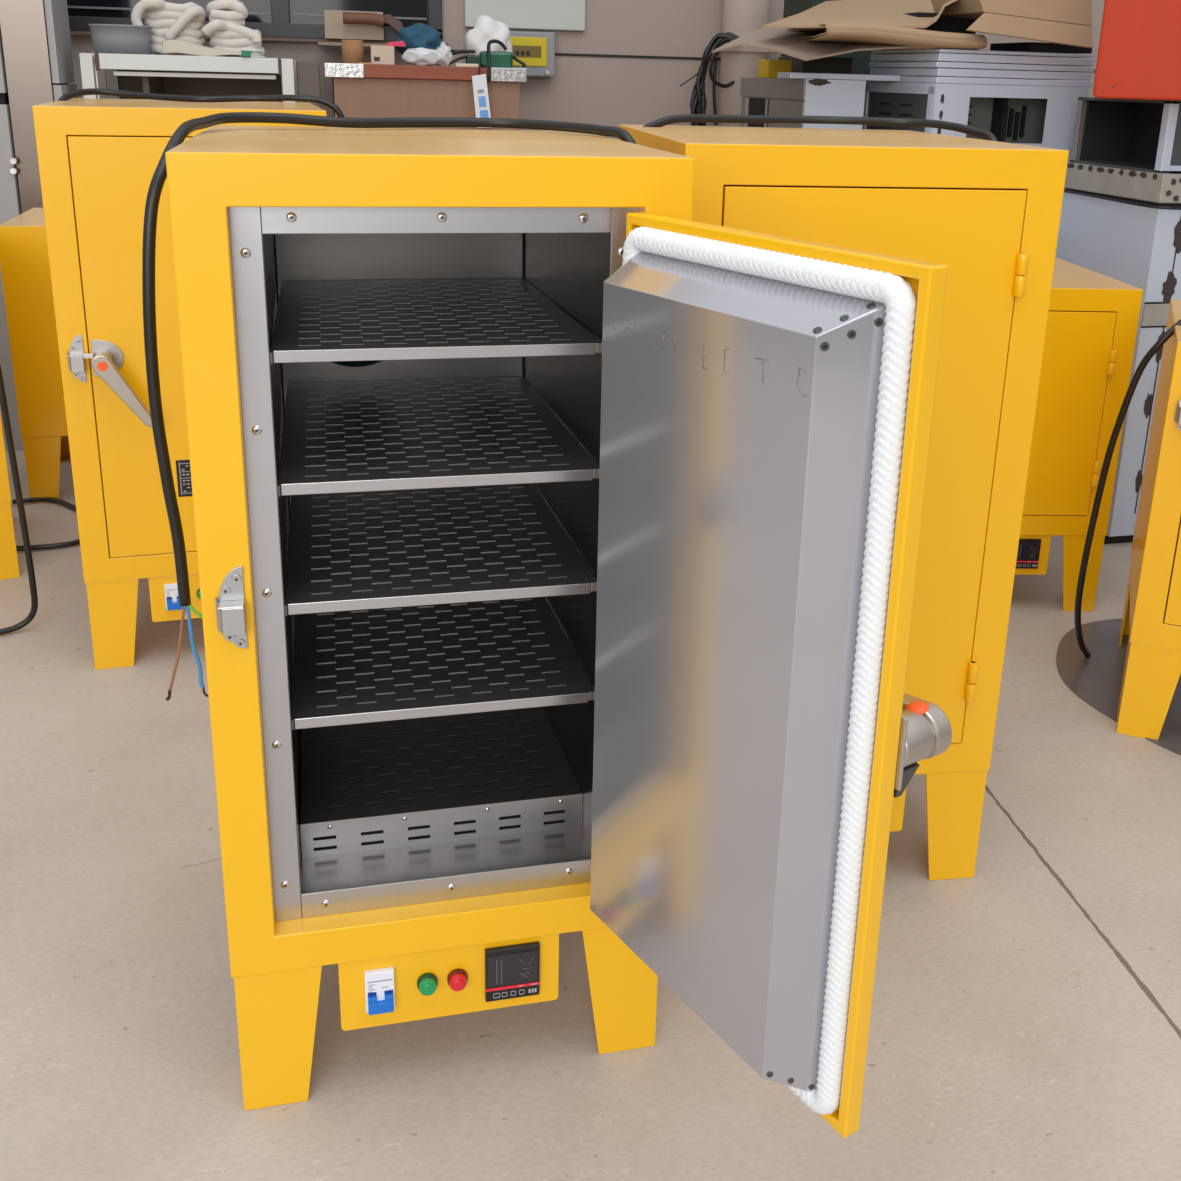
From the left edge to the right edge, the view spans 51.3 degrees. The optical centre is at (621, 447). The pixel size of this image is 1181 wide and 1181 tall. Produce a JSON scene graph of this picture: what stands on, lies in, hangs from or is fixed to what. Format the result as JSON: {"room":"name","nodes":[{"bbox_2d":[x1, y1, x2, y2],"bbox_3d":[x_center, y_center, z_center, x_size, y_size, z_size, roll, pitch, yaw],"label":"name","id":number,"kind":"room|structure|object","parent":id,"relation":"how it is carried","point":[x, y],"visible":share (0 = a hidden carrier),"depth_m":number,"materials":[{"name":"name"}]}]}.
{"room":"factory workshop","nodes":[
{"label":"factory workshop","id":0,"kind":"room"},
{"bbox_2d":[69,0,1104,139],"bbox_3d":[0.087,-2.390,5.103,11.000,4.200,0.150,-3,17,-13],"label":"wall","id":1,"kind":"structure","parent":0,"point":[604,91],"depth_m":5.23,"materials":[{"name":"beige paint"}]},
{"bbox_2d":[67,0,442,40],"bbox_3d":[-1.463,-2.088,4.744,1.515,0.950,0.080,-3,17,-13],"label":"window","id":2,"kind":"structure","parent":1,"relation":"in","point":[272,18],"depth_m":4.88,"materials":[{"name":"grey"}]},
{"bbox_2d":[70,31,447,45],"bbox_3d":[-1.467,-1.617,4.851,1.555,0.012,0.050,-3,17,-13],"label":"trim","id":3,"kind":"structure","parent":1,"relation":"attached to","point":[71,32],"depth_m":4.87,"materials":[{"name":"brown"}]},
{"bbox_2d":[318,42,394,48],"bbox_3d":[-1.002,-1.569,4.787,0.348,0.012,0.290,-3,17,-13],"label":"board","id":4,"kind":"object","parent":1,"relation":"attached to","point":[327,44],"visible":0.57,"depth_m":4.65,"materials":[{"name":"brown"}]},
{"bbox_2d":[324,10,383,39],"bbox_3d":[-1.059,-1.676,4.869,0.228,0.106,0.030,-3,17,-13],"label":"card","id":5,"kind":"object","parent":4,"relation":"on","point":[335,28],"visible":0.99,"depth_m":4.85,"materials":[{"name":"beige"}]},
{"bbox_2d":[343,12,403,32],"bbox_3d":[-0.970,-1.672,4.827,0.240,0.071,0.052,-3,17,-13],"label":"hatchet","id":6,"kind":"object","parent":4,"relation":"on","point":[379,20],"visible":0.95,"depth_m":4.80,"materials":[{"name":"brown wood"}]},
{"bbox_2d":[464,0,585,30],"bbox_3d":[-0.389,-2.031,4.995,0.501,0.620,0.032,-3,17,-13],"label":"whiteboard","id":7,"kind":"object","parent":1,"relation":"attached to","point":[567,15],"visible":1,"depth_m":5.06,"materials":[{"name":"grey"}]},
{"bbox_2d":[510,31,554,76],"bbox_3d":[-0.446,-1.628,5.072,0.338,0.175,0.100,-3,17,-13],"label":"box","id":8,"kind":"object","parent":1,"relation":"attached to","point":[535,49],"visible":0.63,"depth_m":5.05,"materials":[{"name":"grey"}]},
{"bbox_2d":[704,0,778,126],"bbox_3d":[0.543,-2.298,5.013,0.295,2.300,0.220,-3,17,-13],"label":"pillar","id":9,"kind":"structure","parent":1,"relation":"attached to","point":[740,17],"depth_m":5.13,"materials":[{"name":"beige paint"}]},
{"bbox_2d":[680,32,738,125],"bbox_3d":[0.381,-1.499,5.102,0.257,0.435,0.117,-3,17,-13],"label":"cable bundle","id":10,"kind":"object","parent":9,"relation":"hanging from","point":[698,98],"visible":0.8,"depth_m":5.06,"materials":[{"name":"black rubber"}]},
{"bbox_2d":[451,50,1095,71],"bbox_3d":[2.353,-1.769,5.772,6.340,0.010,0.006,-3,17,-13],"label":"trim","id":11,"kind":"structure","parent":1,"relation":"attached to","point":[556,54],"depth_m":5.23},
{"bbox_2d":[0,450,1180,1180],"bbox_3d":[1.061,0.956,1.567,11.000,0.100,9.200,-3,17,-13],"label":"floor","id":12,"kind":"structure","parent":0,"point":[1025,1020],"depth_m":1.77,"materials":[{"name":"concrete"}]},
{"bbox_2d":[0,26,23,450],"bbox_3d":[-2.162,-1.010,4.059,0.360,2.050,0.312,-3,17,-13],"label":"tall cabinet","id":13,"kind":"object","parent":12,"relation":"on","point":[10,203],"visible":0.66,"depth_m":4.01,"materials":[{"name":"metal"}]},
{"bbox_2d":[0,365,37,634],"bbox_3d":[-1.821,-0.082,3.002,0.602,0.905,0.912,-7,19,-26],"label":"oven","id":14,"kind":"object","parent":12,"relation":"on","point":[9,567],"visible":1,"depth_m":2.89,"materials":[{"name":"orange paint"}]},
{"bbox_2d":[0,0,77,212],"bbox_3d":[-1.925,-1.052,4.133,0.158,2.100,0.300,-3,17,-13],"label":"door","id":15,"kind":"structure","parent":12,"relation":"on","point":[36,40],"depth_m":3.95,"materials":[{"name":"grey paint"}]},
{"bbox_2d":[0,208,79,550],"bbox_3d":[-1.559,-0.264,3.743,0.599,0.836,0.987,-3,17,-13],"label":"oven","id":16,"kind":"object","parent":12,"relation":"on","point":[24,258],"visible":0.12,"depth_m":3.62,"materials":[{"name":"orange paint"}]},
{"bbox_2d":[78,53,296,101],"bbox_3d":[-1.532,-0.763,4.560,0.683,1.319,0.552,-3,17,-13],"label":"table","id":17,"kind":"object","parent":12,"relation":"on","point":[157,74],"visible":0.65,"depth_m":4.19,"materials":[{"name":"white metal"}]},
{"bbox_2d":[88,24,150,53],"bbox_3d":[-1.679,-1.372,4.125,0.198,0.091,0.140,-3,17,-13],"label":"metal box","id":18,"kind":"object","parent":17,"relation":"on","point":[106,38],"visible":1,"depth_m":4.07,"materials":[{"name":"grey metal"}]},
{"bbox_2d":[131,0,206,55],"bbox_3d":[-1.555,-1.454,4.247,0.237,0.182,0.220,-3,17,-13],"label":"rope coil","id":19,"kind":"object","parent":17,"relation":"on","point":[167,20],"visible":0.86,"depth_m":4.17,"materials":[{"name":"white fabric"}]},
{"bbox_2d":[162,40,241,56],"bbox_3d":[-1.412,-1.353,4.159,0.264,0.051,0.069,-3,17,-13],"label":"rag","id":20,"kind":"object","parent":17,"relation":"on","point":[170,47],"visible":0.93,"depth_m":4.13,"materials":[{"name":"beige fabric"}]},
{"bbox_2d":[202,0,264,57],"bbox_3d":[-1.354,-1.467,4.293,0.199,0.190,0.218,-3,17,-13],"label":"rope coil","id":21,"kind":"object","parent":17,"relation":"on","point":[226,29],"visible":0.87,"depth_m":4.23,"materials":[{"name":"white fabric"}]},
{"bbox_2d":[241,50,249,56],"bbox_3d":[-1.270,-1.334,4.155,0.027,0.021,0.022,-3,17,-13],"label":"tag","id":22,"kind":"object","parent":17,"relation":"on","point":[245,53],"visible":1,"depth_m":4.14,"materials":[{"name":"teal plastic"}]},
{"bbox_2d":[240,50,264,57],"bbox_3d":[-1.262,-1.350,4.204,0.084,0.024,0.084,-3,17,-13],"label":"reel","id":23,"kind":"object","parent":17,"relation":"on","point":[253,53],"visible":0.82,"depth_m":4.18,"materials":[{"name":"white plastic"}]},
{"bbox_2d":[32,88,343,669],"bbox_3d":[-0.940,-0.193,2.880,0.649,1.233,0.686,-4,18,-16],"label":"oven","id":24,"kind":"object","parent":12,"relation":"on","point":[98,158],"visible":0.52,"depth_m":2.55,"materials":[{"name":"orange paint"}]},
{"bbox_2d":[296,61,320,107],"bbox_3d":[-1.145,-0.766,4.619,0.077,1.311,0.420,-3,17,-13],"label":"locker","id":25,"kind":"object","parent":12,"relation":"on","point":[308,72],"visible":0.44,"depth_m":4.25,"materials":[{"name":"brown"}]},
{"bbox_2d":[324,63,526,129],"bbox_3d":[-0.746,-0.782,4.694,0.703,1.318,0.454,-3,17,-13],"label":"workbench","id":26,"kind":"object","parent":12,"relation":"on","point":[359,90],"depth_m":4.33,"materials":[{"name":"red wood"}]},
{"bbox_2d":[341,40,363,63],"bbox_3d":[-0.941,-1.388,4.304,0.074,0.080,0.074,-3,17,-13],"label":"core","id":27,"kind":"object","parent":26,"relation":"on","point":[352,50],"visible":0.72,"depth_m":4.28,"materials":[{"name":"brown cardboard"}]},
{"bbox_2d":[370,45,394,64],"bbox_3d":[-0.842,-1.385,4.334,0.080,0.063,0.072,-3,17,-13],"label":"box","id":28,"kind":"object","parent":26,"relation":"on","point":[380,55],"visible":0.86,"depth_m":4.30,"materials":[{"name":"beige cardboard"}]},
{"bbox_2d":[387,41,405,46],"bbox_3d":[-0.794,-1.429,4.339,0.072,0.021,0.040,-3,17,-13],"label":"cloth","id":29,"kind":"object","parent":28,"relation":"on","point":[397,43],"visible":1,"depth_m":4.32,"materials":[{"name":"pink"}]},
{"bbox_2d":[394,23,442,54],"bbox_3d":[-0.724,-1.472,4.429,0.200,0.114,0.144,-3,17,-13],"label":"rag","id":30,"kind":"object","parent":26,"relation":"on","point":[417,35],"visible":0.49,"depth_m":4.38,"materials":[{"name":"blue fabric"}]},
{"bbox_2d":[401,47,440,65],"bbox_3d":[-0.698,-1.385,4.345,0.158,0.062,0.088,-3,17,-13],"label":"plastic film","id":31,"kind":"object","parent":26,"relation":"on","point":[421,56],"visible":1,"depth_m":4.32,"materials":[{"name":"white plastic"}]},
{"bbox_2d":[364,64,486,79],"bbox_3d":[-0.730,-1.381,4.515,0.697,0.044,0.450,-3,17,-13],"label":"countertop","id":32,"kind":"structure","parent":26,"relation":"on","point":[370,71],"depth_m":4.30,"materials":[{"name":"red wood"}]},
{"bbox_2d":[436,42,453,65],"bbox_3d":[-0.628,-1.401,4.368,0.066,0.083,0.078,-3,17,-13],"label":"plastic film","id":33,"kind":"object","parent":26,"relation":"on","point":[443,49],"visible":0.86,"depth_m":4.34,"materials":[{"name":"white plastic"}]},
{"bbox_2d":[450,49,474,64],"bbox_3d":[-0.573,-1.401,4.408,0.107,0.058,0.082,-3,17,-13],"label":"cable piece","id":34,"kind":"object","parent":26,"relation":"on","point":[464,50],"visible":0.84,"depth_m":4.42,"materials":[{"name":"black rubber"}]},
{"bbox_2d":[472,58,490,127],"bbox_3d":[-0.494,-1.256,4.349,0.070,0.237,0.024,-3,17,-13],"label":"card","id":35,"kind":"object","parent":26,"relation":"hanging from","point":[479,82],"visible":0.93,"depth_m":4.34,"materials":[{"name":"white paper"}]},
{"bbox_2d":[478,96,485,106],"bbox_3d":[-0.491,-1.226,4.347,0.028,0.038,0.001,-3,17,-13],"label":"print","id":36,"kind":"object","parent":35,"relation":"on","point":[481,99],"depth_m":4.35,"materials":[{"name":"blue paper"}]},
{"bbox_2d":[480,110,488,117],"bbox_3d":[-0.485,-1.178,4.363,0.033,0.045,0.001,-3,17,-13],"label":"print","id":37,"kind":"object","parent":35,"relation":"attached to","point":[483,113],"depth_m":4.36,"materials":[{"name":"blue paper"}]},
{"bbox_2d":[463,15,512,67],"bbox_3d":[-0.491,-1.510,4.569,0.186,0.185,0.105,-3,17,-13],"label":"plastic bag","id":38,"kind":"object","parent":26,"relation":"on","point":[486,29],"visible":0.59,"depth_m":4.53,"materials":[{"name":"white plastic"}]},
{"bbox_2d":[465,39,526,80],"bbox_3d":[-0.447,-1.392,4.410,0.193,0.144,0.164,-8,19,-29],"label":"power tool","id":39,"kind":"object","parent":26,"relation":"on","point":[499,59],"visible":0.97,"depth_m":4.41,"materials":[{"name":"green plastic"}]},
{"bbox_2d":[142,112,951,1137],"bbox_3d":[-0.177,0.226,1.572,0.782,1.229,1.031,-3,17,-13],"label":"oven","id":40,"kind":"object","parent":12,"relation":"on","point":[557,525],"visible":1,"depth_m":1.39,"materials":[{"name":"orange paint"}]},
{"bbox_2d":[273,279,601,350],"bbox_3d":[-0.257,-0.182,1.618,0.373,0.002,0.472,-3,17,-13],"label":"shelf","id":41,"kind":"object","parent":40,"relation":"attached to","point":[312,314],"depth_m":1.56,"materials":[{"name":"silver metal"}]},
{"bbox_2d":[281,378,599,483],"bbox_3d":[-0.261,-0.034,1.663,0.373,0.002,0.472,-3,17,-13],"label":"shelf","id":42,"kind":"object","parent":40,"relation":"attached to","point":[336,430],"depth_m":1.61,"materials":[{"name":"silver metal"}]},
{"bbox_2d":[288,483,596,603],"bbox_3d":[-0.265,0.108,1.707,0.373,0.002,0.472,-3,17,-13],"label":"shelf","id":43,"kind":"object","parent":40,"relation":"attached to","point":[431,537],"depth_m":1.63,"materials":[{"name":"silver metal"}]},
{"bbox_2d":[294,575,594,718],"bbox_3d":[-0.269,0.253,1.750,0.373,0.002,0.472,-3,17,-13],"label":"shelf","id":44,"kind":"object","parent":40,"relation":"attached to","point":[564,656],"depth_m":1.64,"materials":[{"name":"silver metal"}]},
{"bbox_2d":[493,983,537,997],"bbox_3d":[-0.139,0.717,1.622,0.059,0.014,0.001,-3,17,-13],"label":"print","id":45,"kind":"object","parent":40,"relation":"on","point":[500,990],"depth_m":1.62,"materials":[{"name":"grey plastic"}]},
{"bbox_2d":[740,77,865,128],"bbox_3d":[0.565,-0.585,4.193,0.201,1.298,0.602,-3,17,-13],"label":"housing","id":46,"kind":"object","parent":12,"relation":"on","point":[760,96],"visible":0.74,"depth_m":3.77,"materials":[{"name":"metal"}]},
{"bbox_2d":[758,60,791,78],"bbox_3d":[0.508,-1.255,4.069,0.082,0.058,0.100,-3,17,-13],"label":"box","id":47,"kind":"object","parent":46,"relation":"on","point":[766,68],"visible":0.83,"depth_m":4.02,"materials":[{"name":"yellow cardboard"}]},
{"bbox_2d":[778,57,852,79],"bbox_3d":[0.658,-1.296,4.191,0.176,0.072,0.240,-3,17,-13],"label":"box","id":48,"kind":"object","parent":46,"relation":"on","point":[833,65],"visible":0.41,"depth_m":4.08,"materials":[{"name":"grey"}]},
{"bbox_2d":[777,72,900,80],"bbox_3d":[0.672,-1.146,3.791,0.360,0.017,0.115,-3,17,-13],"label":"sheet","id":49,"kind":"object","parent":46,"relation":"on","point":[794,75],"visible":1,"depth_m":3.74,"materials":[{"name":"metal"}]},
{"bbox_2d":[781,0,878,81],"bbox_3d":[0.843,-1.024,5.041,0.360,1.660,0.300,-3,17,-13],"label":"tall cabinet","id":50,"kind":"object","parent":12,"relation":"on","point":[861,59],"visible":0.02,"depth_m":4.76,"materials":[{"name":"grey metal"}]},
{"bbox_2d":[618,114,1068,879],"bbox_3d":[0.327,0.069,2.132,0.643,1.231,0.685,-1,17,-9],"label":"oven","id":51,"kind":"object","parent":12,"relation":"on","point":[988,210],"visible":0.28,"depth_m":1.82,"materials":[{"name":"orange paint"}]},
{"bbox_2d":[862,82,1088,188],"bbox_3d":[1.090,-0.529,4.065,0.538,1.293,0.451,-4,18,-17],"label":"housing","id":52,"kind":"object","parent":12,"relation":"on","point":[1040,116],"visible":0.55,"depth_m":3.76,"materials":[{"name":"white metal"}]},
{"bbox_2d":[871,76,1092,86],"bbox_3d":[1.121,-1.154,3.865,0.542,0.018,0.418,-4,18,-17],"label":"steel tray","id":53,"kind":"object","parent":52,"relation":"on","point":[910,79],"visible":0.84,"depth_m":3.68,"materials":[{"name":"silver metal"}]},
{"bbox_2d":[870,68,1091,80],"bbox_3d":[1.121,-1.175,3.860,0.534,0.022,0.414,-4,18,-17],"label":"steel tray","id":54,"kind":"object","parent":53,"relation":"on","point":[927,72],"visible":0.98,"depth_m":3.69,"materials":[{"name":"silver metal"}]},
{"bbox_2d":[869,62,1094,71],"bbox_3d":[1.121,-1.195,3.853,0.548,0.016,0.415,-4,18,-17],"label":"steel tray","id":55,"kind":"object","parent":54,"relation":"on","point":[951,65],"visible":0.91,"depth_m":3.68,"materials":[{"name":"grey metal"}]},
{"bbox_2d":[870,53,1094,65],"bbox_3d":[1.122,-1.215,3.847,0.538,0.022,0.416,-4,18,-17],"label":"steel tray","id":56,"kind":"object","parent":55,"relation":"on","point":[915,57],"visible":0.86,"depth_m":3.67,"materials":[{"name":"grey metal"}]},
{"bbox_2d":[872,49,1092,57],"bbox_3d":[1.122,-1.233,3.844,0.530,0.010,0.412,-4,18,-17],"label":"steel tray","id":57,"kind":"object","parent":56,"relation":"on","point":[953,51],"visible":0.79,"depth_m":3.67,"materials":[{"name":"grey metal"}]},
{"bbox_2d":[787,23,987,49],"bbox_3d":[0.791,-1.232,3.690,0.511,0.067,0.360,-3,17,-13],"label":"cardboard","id":58,"kind":"object","parent":57,"relation":"on","point":[856,33],"visible":0.91,"depth_m":3.54,"materials":[{"name":"brown cardboard"}]},
{"bbox_2d":[712,28,917,60],"bbox_3d":[0.700,-1.277,3.846,0.955,0.140,0.611,-3,17,-13],"label":"cardboard sheet","id":59,"kind":"object","parent":58,"relation":"on","point":[780,40],"visible":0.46,"depth_m":3.62,"materials":[{"name":"brown cardboard"}]},
{"bbox_2d":[762,0,956,27],"bbox_3d":[0.870,-1.455,4.007,0.522,0.220,1.264,7,18,19],"label":"cardboard sheet","id":60,"kind":"object","parent":59,"relation":"on","point":[886,12],"visible":0.88,"depth_m":3.84,"materials":[{"name":"brown cardboard"}]},
{"bbox_2d":[931,0,1092,47],"bbox_3d":[1.162,-1.302,3.736,0.437,0.158,0.372,-3,17,-13],"label":"carton","id":61,"kind":"object","parent":60,"relation":"on","point":[1066,22],"visible":0.87,"depth_m":3.61,"materials":[{"name":"cardboard"}]},
{"bbox_2d":[904,12,975,33],"bbox_3d":[0.982,-1.350,3.926,0.201,0.065,0.250,-3,17,-13],"label":"liner","id":62,"kind":"object","parent":59,"relation":"on","point":[944,23],"visible":0.36,"depth_m":3.81,"materials":[{"name":"black plastic"}]},
{"bbox_2d":[990,42,1091,53],"bbox_3d":[1.306,-1.246,3.829,0.212,0.027,0.240,-3,17,-13],"label":"foam slab","id":63,"kind":"object","parent":57,"relation":"on","point":[1042,47],"visible":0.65,"depth_m":3.73,"materials":[{"name":"black"}]},
{"bbox_2d":[1015,258,1142,610],"bbox_3d":[0.946,-0.048,3.253,0.555,0.836,0.600,1,17,-3],"label":"oven","id":64,"kind":"object","parent":12,"relation":"on","point":[1093,318],"visible":0.21,"depth_m":3.02,"materials":[{"name":"orange paint"}]},
{"bbox_2d":[1055,162,1180,543],"bbox_3d":[1.728,-0.299,3.740,0.734,1.075,0.504,-3,17,-13],"label":"housing","id":65,"kind":"object","parent":12,"relation":"on","point":[1123,225],"visible":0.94,"depth_m":3.50,"materials":[{"name":"white metal"}]},
{"bbox_2d":[1070,97,1180,172],"bbox_3d":[1.721,-0.913,3.582,0.620,0.190,0.430,-3,17,-13],"label":"housing","id":66,"kind":"object","parent":65,"relation":"on","point":[1133,134],"visible":0.97,"depth_m":3.70,"materials":[{"name":"white metal"}]},
{"bbox_2d":[1093,0,1180,100],"bbox_3d":[1.621,-1.165,3.279,0.620,0.460,0.361,8,18,20],"label":"crate","id":67,"kind":"object","parent":66,"relation":"on","point":[1139,56],"visible":1,"depth_m":3.22,"materials":[{"name":"red plastic"}]},
{"bbox_2d":[1056,618,1180,754],"bbox_3d":[1.401,0.547,2.769,0.774,0.003,0.787,-3,17,-13],"label":"base plate","id":68,"kind":"object","parent":12,"relation":"on","point":[1096,679],"visible":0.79,"depth_m":2.83,"materials":[{"name":"grey metal"}]},
{"bbox_2d":[1074,299,1180,739],"bbox_3d":[1.337,0.157,2.577,0.667,0.857,0.600,8,18,21],"label":"oven","id":69,"kind":"object","parent":68,"relation":"on","point":[1151,617],"visible":1,"depth_m":2.50,"materials":[{"name":"orange paint"}]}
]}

